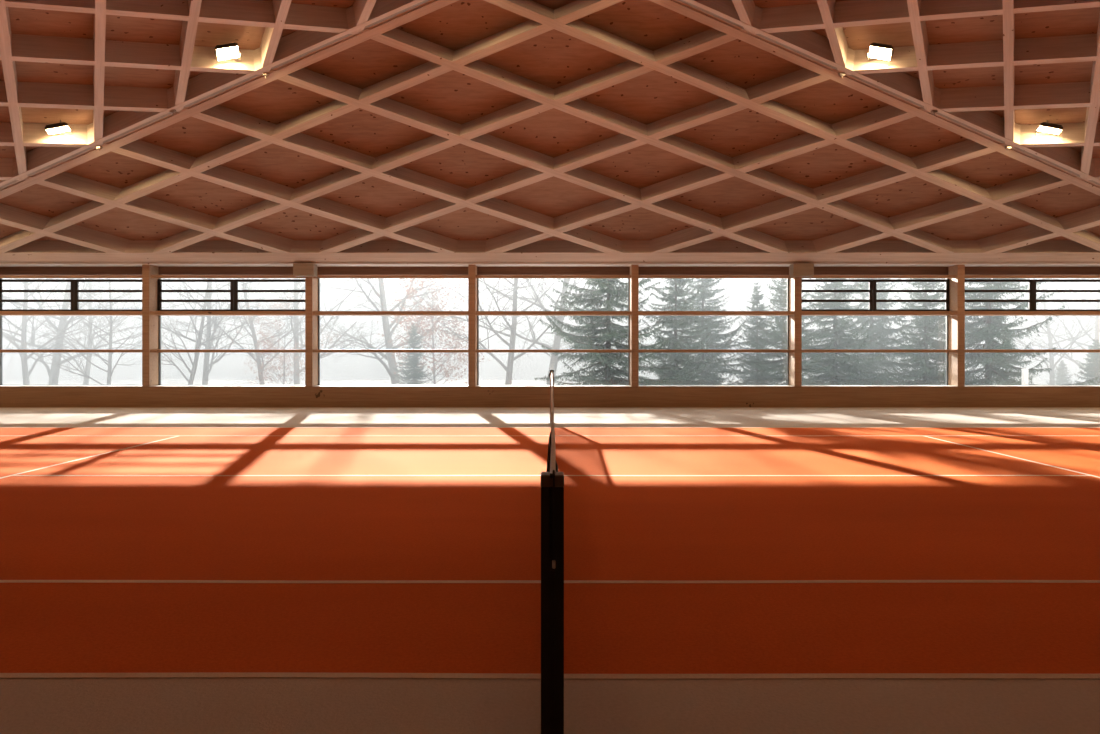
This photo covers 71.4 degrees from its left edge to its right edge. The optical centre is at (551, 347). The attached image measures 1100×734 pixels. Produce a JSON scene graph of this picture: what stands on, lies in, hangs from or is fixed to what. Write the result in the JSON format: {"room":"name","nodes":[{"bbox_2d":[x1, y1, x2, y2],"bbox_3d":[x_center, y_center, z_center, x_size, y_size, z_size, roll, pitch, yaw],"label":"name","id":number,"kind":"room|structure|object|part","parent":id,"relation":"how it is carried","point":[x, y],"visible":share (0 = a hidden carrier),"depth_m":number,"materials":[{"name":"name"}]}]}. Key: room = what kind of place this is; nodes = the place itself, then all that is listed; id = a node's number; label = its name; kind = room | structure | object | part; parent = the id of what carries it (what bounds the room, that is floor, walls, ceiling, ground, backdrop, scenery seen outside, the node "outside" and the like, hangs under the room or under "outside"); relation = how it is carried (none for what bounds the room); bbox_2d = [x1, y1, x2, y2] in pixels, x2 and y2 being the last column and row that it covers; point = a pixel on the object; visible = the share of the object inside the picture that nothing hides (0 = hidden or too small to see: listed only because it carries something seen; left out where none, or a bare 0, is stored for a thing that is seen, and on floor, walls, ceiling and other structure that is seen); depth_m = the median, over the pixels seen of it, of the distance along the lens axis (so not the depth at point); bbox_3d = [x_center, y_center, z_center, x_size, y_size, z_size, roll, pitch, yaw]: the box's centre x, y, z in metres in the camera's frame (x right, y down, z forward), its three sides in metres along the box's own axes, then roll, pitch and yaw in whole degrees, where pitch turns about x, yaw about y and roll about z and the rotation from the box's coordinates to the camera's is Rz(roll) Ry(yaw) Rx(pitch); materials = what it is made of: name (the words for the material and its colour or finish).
{"room":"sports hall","nodes":[
{"label":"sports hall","id":0,"kind":"room"},
{"bbox_2d":[0,407,1099,733],"bbox_3d":[0.000,1.572,9.250,37.000,0.125,21.700,0,0,0],"label":"floor","id":1,"kind":"structure","parent":0,"point":[164,570],"depth_m":5.27,"materials":[{"name":"rubber"}]},
{"bbox_2d":[548,370,554,423],"bbox_3d":[0.008,0.976,15.400,0.140,1.077,0.140,0,0,0],"label":"net post","id":2,"kind":"object","parent":1,"relation":"on","point":[550,370],"visible":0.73,"depth_m":15.36,"materials":[{"name":"metal"}]},
{"bbox_2d":[541,472,563,733],"bbox_3d":[0.003,0.976,2.700,0.140,1.077,0.140,0,0,0],"label":"net post","id":3,"kind":"object","parent":1,"relation":"on","point":[552,580],"visible":0.93,"depth_m":2.66,"materials":[{"name":"black metal"}]},
{"bbox_2d":[546,371,557,568],"bbox_3d":[0.008,0.969,8.991,0.100,1.082,12.698,0,0,0],"label":"net","id":4,"kind":"object","parent":3,"relation":"attached to","point":[552,466],"visible":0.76,"depth_m":3.69,"materials":[{"name":"fabric"}]},
{"bbox_2d":[0,0,1099,261],"bbox_3d":[0.050,-5.032,17.140,39.181,5.714,5.660,0,0,0],"label":"ceiling","id":5,"kind":"structure","parent":0,"point":[461,130],"depth_m":17.81,"materials":[{"name":"brown wood"}]},
{"bbox_2d":[649,0,1099,195],"bbox_3d":[9.376,-5.057,16.916,19.600,5.690,0.645,0,0,-16],"label":"ceiling beam","id":6,"kind":"structure","parent":5,"relation":"attached to","point":[810,50],"depth_m":16.02,"materials":[{"name":"brown wood"}]},
{"bbox_2d":[0,0,1099,180],"bbox_3d":[0.000,-5.699,14.384,37.000,7.268,10.629,0,0,0],"label":"ceiling","id":7,"kind":"structure","parent":0,"point":[77,63],"depth_m":14.98,"materials":[{"name":"brown wood"}]},
{"bbox_2d":[45,120,72,134],"bbox_3d":[-10.584,-4.775,16.452,0.494,0.347,0.444,0,0,-23],"label":"floodlight","id":8,"kind":"object","parent":7,"relation":"attached to","point":[57,128],"visible":1,"depth_m":16.32,"materials":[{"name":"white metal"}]},
{"bbox_2d":[214,43,240,60],"bbox_3d":[-6.447,-5.941,15.263,0.494,0.392,0.429,0,0,-23],"label":"floodlight","id":9,"kind":"object","parent":7,"relation":"attached to","point":[229,50],"visible":1,"depth_m":15.17,"materials":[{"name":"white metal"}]},
{"bbox_2d":[0,0,458,198],"bbox_3d":[-9.276,-5.057,16.916,19.600,5.690,0.645,0,0,16],"label":"ceiling beam","id":10,"kind":"structure","parent":7,"relation":"attached to","point":[297,50],"depth_m":16.03,"materials":[{"name":"brown wood"}]},
{"bbox_2d":[867,43,893,60],"bbox_3d":[6.547,-5.941,15.263,0.494,0.392,0.429,0,0,23],"label":"floodlight","id":11,"kind":"object","parent":7,"relation":"attached to","point":[876,50],"visible":1,"depth_m":15.17,"materials":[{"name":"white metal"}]},
{"bbox_2d":[1035,120,1062,134],"bbox_3d":[10.684,-4.775,16.452,0.494,0.347,0.444,0,0,23],"label":"floodlight","id":12,"kind":"object","parent":7,"relation":"attached to","point":[1049,128],"visible":1,"depth_m":16.32,"materials":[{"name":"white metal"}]},
{"bbox_2d":[0,387,1099,406],"bbox_3d":[0.000,1.249,19.765,37.000,0.530,0.530,0,0,0],"label":"wall","id":13,"kind":"structure","parent":0,"point":[9,396],"depth_m":19.50,"materials":[{"name":"brown wood"}]},
{"bbox_2d":[0,267,1099,274],"bbox_3d":[0.000,-2.496,19.990,37.000,1.180,0.080,0,0,0],"label":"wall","id":14,"kind":"structure","parent":0,"point":[3,270],"depth_m":19.95,"materials":[{"name":"brown wood"}]},
{"bbox_2d":[0,278,141,386],"bbox_3d":[-12.400,-0.461,19.766,3.970,2.890,0.548,0,0,0],"label":"window","id":15,"kind":"structure","parent":14,"relation":"in","point":[74,311],"depth_m":19.89,"materials":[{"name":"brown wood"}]},
{"bbox_3d":[-12.400,-0.461,19.985,3.970,2.890,0.070,0,0,0],"label":"frame","id":16,"kind":"part","parent":15,"relation":"part of","materials":[{"name":"brown wood"}]},
{"bbox_3d":[-13.392,-1.364,19.918,1.976,0.840,0.055,0,0,0],"label":"vent sash","id":17,"kind":"part","parent":15,"relation":"part of","materials":[{"name":"black metal"}]},
{"bbox_3d":[-12.400,0.978,19.721,3.970,0.012,0.458,0,0,0],"label":"sill","id":18,"kind":"part","parent":15,"relation":"part of","materials":[{"name":"white paint"}]},
{"bbox_3d":[-11.408,-1.364,19.918,1.976,0.840,0.055,0,0,0],"label":"vent sash","id":19,"kind":"part","parent":15,"relation":"part of","materials":[{"name":"black metal"}]},
{"bbox_2d":[142,265,158,386],"bbox_3d":[-10.325,-0.570,19.748,0.180,3.108,0.520,0,0,0],"label":"trim","id":20,"kind":"structure","parent":14,"relation":"attached to","point":[150,323],"depth_m":19.50,"materials":[{"name":"brown wood"}]},
{"bbox_2d":[149,278,304,386],"bbox_3d":[-8.250,-0.461,19.766,3.970,2.890,0.548,0,0,0],"label":"window","id":21,"kind":"structure","parent":14,"relation":"in","point":[233,311],"depth_m":19.89,"materials":[{"name":"brown wood"}]},
{"bbox_3d":[-8.250,-0.461,19.985,3.970,2.890,0.070,0,0,0],"label":"frame","id":22,"kind":"part","parent":21,"relation":"part of","materials":[{"name":"brown wood"}]},
{"bbox_3d":[-9.242,-1.364,19.918,1.976,0.840,0.055,0,0,0],"label":"vent sash","id":23,"kind":"part","parent":21,"relation":"part of","materials":[{"name":"black metal"}]},
{"bbox_3d":[-8.250,0.978,19.721,3.970,0.012,0.458,0,0,0],"label":"sill","id":24,"kind":"part","parent":21,"relation":"part of","materials":[{"name":"white paint"}]},
{"bbox_3d":[-7.258,-1.364,19.918,1.976,0.840,0.055,0,0,0],"label":"vent sash","id":25,"kind":"part","parent":21,"relation":"part of","materials":[{"name":"black metal"}]},
{"bbox_2d":[293,263,316,276],"bbox_3d":[-6.220,-1.965,19.350,0.520,0.310,0.300,0,0,0],"label":"block","id":26,"kind":"object","parent":14,"relation":"attached to","point":[299,269],"visible":1,"depth_m":19.20,"materials":[{"name":"brown wood"}]},
{"bbox_2d":[305,266,317,386],"bbox_3d":[-6.175,-0.570,19.748,0.180,3.108,0.520,0,0,0],"label":"trim","id":27,"kind":"structure","parent":14,"relation":"attached to","point":[311,284],"depth_m":19.49,"materials":[{"name":"brown wood"}]},
{"bbox_2d":[312,278,467,386],"bbox_3d":[-4.100,-0.461,19.766,3.970,2.890,0.548,0,0,0],"label":"window","id":28,"kind":"structure","parent":14,"relation":"in","point":[319,313],"depth_m":19.51,"materials":[{"name":"brown wood"}]},
{"bbox_3d":[-4.100,-0.461,19.985,3.970,2.890,0.070,0,0,0],"label":"frame","id":29,"kind":"part","parent":28,"relation":"part of","materials":[{"name":"brown wood"}]},
{"bbox_3d":[-4.100,0.978,19.721,3.970,0.012,0.458,0,0,0],"label":"sill","id":30,"kind":"part","parent":28,"relation":"part of","materials":[{"name":"white paint"}]},
{"bbox_2d":[468,265,476,386],"bbox_3d":[-2.025,-0.570,19.748,0.180,3.108,0.520,0,0,0],"label":"trim","id":31,"kind":"structure","parent":14,"relation":"attached to","point":[472,269],"depth_m":19.49,"materials":[{"name":"brown wood"}]},
{"bbox_2d":[0,262,1099,266],"bbox_3d":[0.000,-2.171,19.665,37.000,0.100,0.670,0,0,0],"label":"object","id":32,"kind":"structure","parent":14,"relation":"attached to","point":[2,264],"depth_m":19.46,"materials":[{"name":"brown wood"}]},
{"bbox_2d":[475,278,630,386],"bbox_3d":[0.050,-0.461,19.766,3.970,2.890,0.548,0,0,0],"label":"window","id":33,"kind":"structure","parent":14,"relation":"in","point":[478,313],"depth_m":19.51,"materials":[{"name":"brown wood"}]},
{"bbox_3d":[0.050,0.978,19.721,3.970,0.012,0.458,0,0,0],"label":"sill","id":34,"kind":"part","parent":33,"relation":"part of","materials":[{"name":"white paint"}]},
{"bbox_2d":[630,265,638,386],"bbox_3d":[2.125,-0.570,19.748,0.180,3.108,0.520,0,0,0],"label":"trim","id":35,"kind":"structure","parent":14,"relation":"attached to","point":[634,269],"depth_m":19.49,"materials":[{"name":"brown wood"}]},
{"bbox_2d":[639,278,794,386],"bbox_3d":[4.200,-0.461,19.766,3.970,2.890,0.548,0,0,0],"label":"window","id":36,"kind":"structure","parent":14,"relation":"in","point":[787,313],"depth_m":19.51,"materials":[{"name":"brown wood"}]},
{"bbox_3d":[4.200,0.978,19.721,3.970,0.012,0.458,0,0,0],"label":"sill","id":37,"kind":"part","parent":36,"relation":"part of","materials":[{"name":"white paint"}]},
{"bbox_3d":[4.200,-0.461,19.985,3.970,2.890,0.070,0,0,0],"label":"frame","id":38,"kind":"part","parent":36,"relation":"part of","materials":[{"name":"brown wood"}]},
{"bbox_2d":[789,266,801,386],"bbox_3d":[6.275,-0.570,19.748,0.180,3.108,0.520,0,0,0],"label":"trim","id":39,"kind":"structure","parent":14,"relation":"attached to","point":[795,284],"depth_m":19.49,"materials":[{"name":"brown wood"}]},
{"bbox_2d":[790,263,813,276],"bbox_3d":[6.320,-1.965,19.350,0.520,0.310,0.300,0,0,0],"label":"block","id":40,"kind":"object","parent":14,"relation":"attached to","point":[796,269],"visible":1,"depth_m":19.20,"materials":[{"name":"brown wood"}]},
{"bbox_2d":[802,278,957,386],"bbox_3d":[8.350,-0.461,19.766,3.970,2.890,0.548,0,0,0],"label":"window","id":41,"kind":"structure","parent":14,"relation":"in","point":[872,311],"depth_m":19.89,"materials":[{"name":"brown wood"}]},
{"bbox_3d":[7.358,-1.364,19.918,1.976,0.840,0.055,0,0,0],"label":"vent sash","id":42,"kind":"part","parent":41,"relation":"part of","materials":[{"name":"black metal"}]},
{"bbox_3d":[8.350,0.978,19.721,3.970,0.012,0.458,0,0,0],"label":"sill","id":43,"kind":"part","parent":41,"relation":"part of","materials":[{"name":"white paint"}]},
{"bbox_3d":[9.342,-1.364,19.918,1.976,0.840,0.055,0,0,0],"label":"vent sash","id":44,"kind":"part","parent":41,"relation":"part of","materials":[{"name":"black metal"}]},
{"bbox_3d":[8.350,-0.461,19.985,3.970,2.890,0.070,0,0,0],"label":"frame","id":45,"kind":"part","parent":41,"relation":"part of","materials":[{"name":"brown wood"}]},
{"bbox_2d":[948,265,964,386],"bbox_3d":[10.425,-0.570,19.748,0.180,3.108,0.520,0,0,0],"label":"trim","id":46,"kind":"structure","parent":14,"relation":"attached to","point":[956,323],"depth_m":19.50,"materials":[{"name":"brown wood"}]},
{"bbox_2d":[965,279,1099,386],"bbox_3d":[12.500,-0.461,19.766,3.970,2.890,0.548,0,0,0],"label":"window","id":47,"kind":"structure","parent":14,"relation":"in","point":[1031,311],"depth_m":19.89,"materials":[{"name":"brown wood"}]},
{"bbox_3d":[11.508,-1.364,19.918,1.976,0.840,0.055,0,0,0],"label":"vent sash","id":48,"kind":"part","parent":47,"relation":"part of","materials":[{"name":"black metal"}]},
{"bbox_3d":[12.500,0.978,19.721,3.970,0.012,0.458,0,0,0],"label":"sill","id":49,"kind":"part","parent":47,"relation":"part of","materials":[{"name":"white paint"}]},
{"bbox_3d":[13.492,-1.364,19.918,1.976,0.840,0.055,0,0,0],"label":"vent sash","id":50,"kind":"part","parent":47,"relation":"part of","materials":[{"name":"black metal"}]},
{"bbox_3d":[-18.625,-3.236,9.275,0.250,9.500,21.750,0,0,0],"label":"wall","id":51,"kind":"structure","parent":0,"visible":0},
{"bbox_2d":[0,275,1099,277],"bbox_3d":[0.000,-1.823,19.595,37.000,0.075,0.070,0,0,0],"label":"trim","id":52,"kind":"structure","parent":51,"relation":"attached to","point":[1,276],"depth_m":19.56,"materials":[{"name":"brown wood"}]},
{"label":"outside","id":53,"kind":"structure","parent":0,"visible":0},
{"bbox_2d":[2,379,1087,384],"bbox_3d":[0.000,4.448,95.200,220.000,5.648,150.000,0,0,0],"label":"snowy ground","id":54,"kind":"structure","parent":53,"point":[135,381],"depth_m":115.35,"materials":[{"name":"white snow"}]},
{"bbox_2d":[2,278,170,384],"bbox_3d":[-27.325,-4.798,44.147,13.196,15.842,14.149,0,0,30],"label":"bare tree","id":55,"kind":"object","parent":54,"relation":"on","point":[88,365],"visible":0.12,"depth_m":43.28,"materials":[{"name":"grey plant"}]},
{"bbox_2d":[2,278,185,384],"bbox_3d":[-25.315,-5.134,40.686,15.971,16.331,12.723,0,0,-27],"label":"bare tree","id":56,"kind":"object","parent":54,"relation":"on","point":[53,374],"visible":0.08,"depth_m":40.23,"materials":[{"name":"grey plant"}]},
{"bbox_2d":[23,278,164,384],"bbox_3d":[-20.614,-2.308,35.487,8.526,10.160,8.234,0,0,1],"label":"bare tree","id":57,"kind":"object","parent":54,"relation":"on","point":[110,371],"visible":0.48,"depth_m":35.73,"materials":[{"name":"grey plant"}]},
{"bbox_2d":[2,278,191,384],"bbox_3d":[-24.645,-4.893,37.145,13.196,15.842,14.149,0,0,17],"label":"bare tree","id":58,"kind":"object","parent":54,"relation":"on","point":[24,343],"visible":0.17,"depth_m":37.65,"materials":[{"name":"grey plant"}]},
{"bbox_2d":[50,278,302,384],"bbox_3d":[-17.385,-5.161,40.605,13.174,16.256,13.641,0,0,-11],"label":"bare tree","id":59,"kind":"object","parent":54,"relation":"on","point":[208,345],"visible":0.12,"depth_m":39.45,"materials":[{"name":"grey plant"}]},
{"bbox_2d":[106,278,293,384],"bbox_3d":[-17.122,-3.461,37.260,11.319,12.674,10.557,0,0,-14],"label":"bare tree","id":60,"kind":"object","parent":54,"relation":"on","point":[198,343],"visible":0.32,"depth_m":36.29,"materials":[{"name":"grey plant"}]},
{"bbox_2d":[132,278,348,384],"bbox_3d":[-16.427,-4.133,39.879,11.876,14.258,12.734,0,0,-21],"label":"bare tree","id":61,"kind":"object","parent":54,"relation":"on","point":[258,358],"visible":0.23,"depth_m":40.13,"materials":[{"name":"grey plant"}]},
{"bbox_2d":[213,293,340,384],"bbox_3d":[-13.472,-0.005,38.279,4.503,5.622,5.426,0,0,21],"label":"bare tree","id":62,"kind":"object","parent":54,"relation":"on","point":[270,345],"visible":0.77,"depth_m":37.83,"materials":[{"name":"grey plant"}]},
{"bbox_2d":[241,278,398,384],"bbox_3d":[-14.059,-6.083,44.034,15.347,18.288,14.821,0,0,39],"label":"bare tree","id":63,"kind":"object","parent":54,"relation":"on","point":[297,380],"visible":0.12,"depth_m":42.88,"materials":[{"name":"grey plant"}]},
{"bbox_2d":[279,278,484,384],"bbox_3d":[-9.412,-5.580,42.437,16.858,17.238,13.430,0,0,38],"label":"bare tree","id":64,"kind":"object","parent":54,"relation":"on","point":[388,356],"visible":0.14,"depth_m":41.69,"materials":[{"name":"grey plant"}]},
{"bbox_2d":[392,323,435,384],"bbox_3d":[-6.384,0.769,35.944,2.137,3.972,2.590,0,0,-9],"label":"spruce tree","id":65,"kind":"object","parent":54,"relation":"on","point":[413,362],"visible":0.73,"depth_m":35.88,"materials":[{"name":"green plant"}]},
{"bbox_2d":[357,278,489,384],"bbox_3d":[-6.158,-1.079,37.790,7.512,7.784,6.234,0,0,31],"label":"bare tree","id":66,"kind":"object","parent":54,"relation":"on","point":[412,293],"visible":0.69,"depth_m":37.25,"materials":[{"name":"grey plant"}]},
{"bbox_2d":[349,278,598,384],"bbox_3d":[-1.319,-5.914,36.460,14.494,17.272,13.998,0,0,-28],"label":"bare tree","id":67,"kind":"object","parent":54,"relation":"on","point":[509,369],"visible":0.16,"depth_m":36.65,"materials":[{"name":"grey plant"}]},
{"bbox_2d":[442,278,669,384],"bbox_3d":[0.862,-5.284,39.723,15.971,16.331,12.723,0,0,30],"label":"bare tree","id":68,"kind":"object","parent":54,"relation":"on","point":[554,360],"visible":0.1,"depth_m":40.06,"materials":[{"name":"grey plant"}]},
{"bbox_2d":[534,278,699,384],"bbox_3d":[1.994,-1.628,27.117,5.697,8.332,6.253,0,0,23],"label":"spruce tree","id":69,"kind":"object","parent":54,"relation":"on","point":[607,360],"visible":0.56,"depth_m":26.61,"materials":[{"name":"green plant"}]},
{"bbox_2d":[639,278,730,384],"bbox_3d":[4.852,-0.842,29.091,4.489,6.885,3.705,0,0,12],"label":"spruce tree","id":70,"kind":"object","parent":54,"relation":"on","point":[675,343],"visible":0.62,"depth_m":28.76,"materials":[{"name":"green plant"}]},
{"bbox_2d":[647,278,750,384],"bbox_3d":[6.381,-0.931,31.913,4.896,7.160,5.374,0,0,-9],"label":"spruce tree","id":71,"kind":"object","parent":54,"relation":"on","point":[705,293],"visible":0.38,"depth_m":31.71,"materials":[{"name":"green plant"}]},
{"bbox_2d":[716,282,785,384],"bbox_3d":[8.196,-0.097,30.957,3.453,5.296,2.850,0,0,26],"label":"spruce tree","id":72,"kind":"object","parent":54,"relation":"on","point":[761,307],"visible":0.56,"depth_m":30.91,"materials":[{"name":"green plant"}]},
{"bbox_2d":[735,278,844,384],"bbox_3d":[8.869,-0.662,29.025,4.690,6.249,4.273,0,0,38],"label":"spruce tree","id":73,"kind":"object","parent":54,"relation":"on","point":[776,336],"visible":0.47,"depth_m":28.76,"materials":[{"name":"green plant"}]},
{"bbox_2d":[802,278,902,384],"bbox_3d":[11.253,-1.293,29.870,4.417,8.209,5.353,0,0,-3],"label":"spruce tree","id":74,"kind":"object","parent":54,"relation":"on","point":[837,332],"visible":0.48,"depth_m":29.60,"materials":[{"name":"green plant"}]},
{"bbox_2d":[818,278,923,384],"bbox_3d":[13.747,-1.193,32.904,6.058,8.071,5.519,0,0,-36],"label":"spruce tree","id":75,"kind":"object","parent":54,"relation":"on","point":[881,322],"visible":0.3,"depth_m":32.53,"materials":[{"name":"green plant"}]},
{"bbox_2d":[871,278,979,384],"bbox_3d":[14.112,-0.742,29.152,3.705,6.885,4.489,0,0,22],"label":"spruce tree","id":76,"kind":"object","parent":54,"relation":"on","point":[928,371],"visible":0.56,"depth_m":28.80,"materials":[{"name":"green plant"}]},
{"bbox_2d":[895,278,1099,384],"bbox_3d":[16.637,-1.846,29.071,7.035,9.373,6.409,0,0,-11],"label":"spruce tree","id":77,"kind":"object","parent":54,"relation":"on","point":[991,362],"visible":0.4,"depth_m":28.43,"materials":[{"name":"green plant"}]},
{"bbox_2d":[1021,369,1028,384],"bbox_3d":[15.454,1.319,25.000,0.150,1.290,0.150,0,0,0],"label":"post","id":78,"kind":"object","parent":54,"relation":"on","point":[1024,372],"visible":0.42,"depth_m":24.93,"materials":[{"name":"paint"}]},
{"bbox_2d":[979,278,1099,384],"bbox_3d":[27.222,-4.076,43.402,12.734,14.258,11.876,0,0,-25],"label":"bare tree","id":79,"kind":"object","parent":54,"relation":"on","point":[1050,344],"visible":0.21,"depth_m":42.17,"materials":[{"name":"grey plant"}]},
{"bbox_2d":[997,278,1099,383],"bbox_3d":[31.202,-5.077,43.108,13.641,16.256,13.174,0,0,13],"label":"bare tree","id":80,"kind":"object","parent":54,"relation":"on","point":[1097,336],"visible":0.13,"depth_m":43.70,"materials":[{"name":"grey plant"}]},
{"bbox_2d":[1046,360,1072,384],"bbox_3d":[26.650,1.724,40.049,1.553,2.200,1.693,0,0,0],"label":"spruce tree","id":81,"kind":"object","parent":54,"relation":"on","point":[1060,379],"visible":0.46,"depth_m":39.94,"materials":[{"name":"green plant"}]},
{"bbox_2d":[1074,339,1099,384],"bbox_3d":[23.399,1.138,32.961,2.370,3.080,2.174,0,0,-25],"label":"spruce tree","id":82,"kind":"object","parent":54,"relation":"on","point":[1095,363],"visible":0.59,"depth_m":32.95,"materials":[{"name":"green plant"}]}
]}

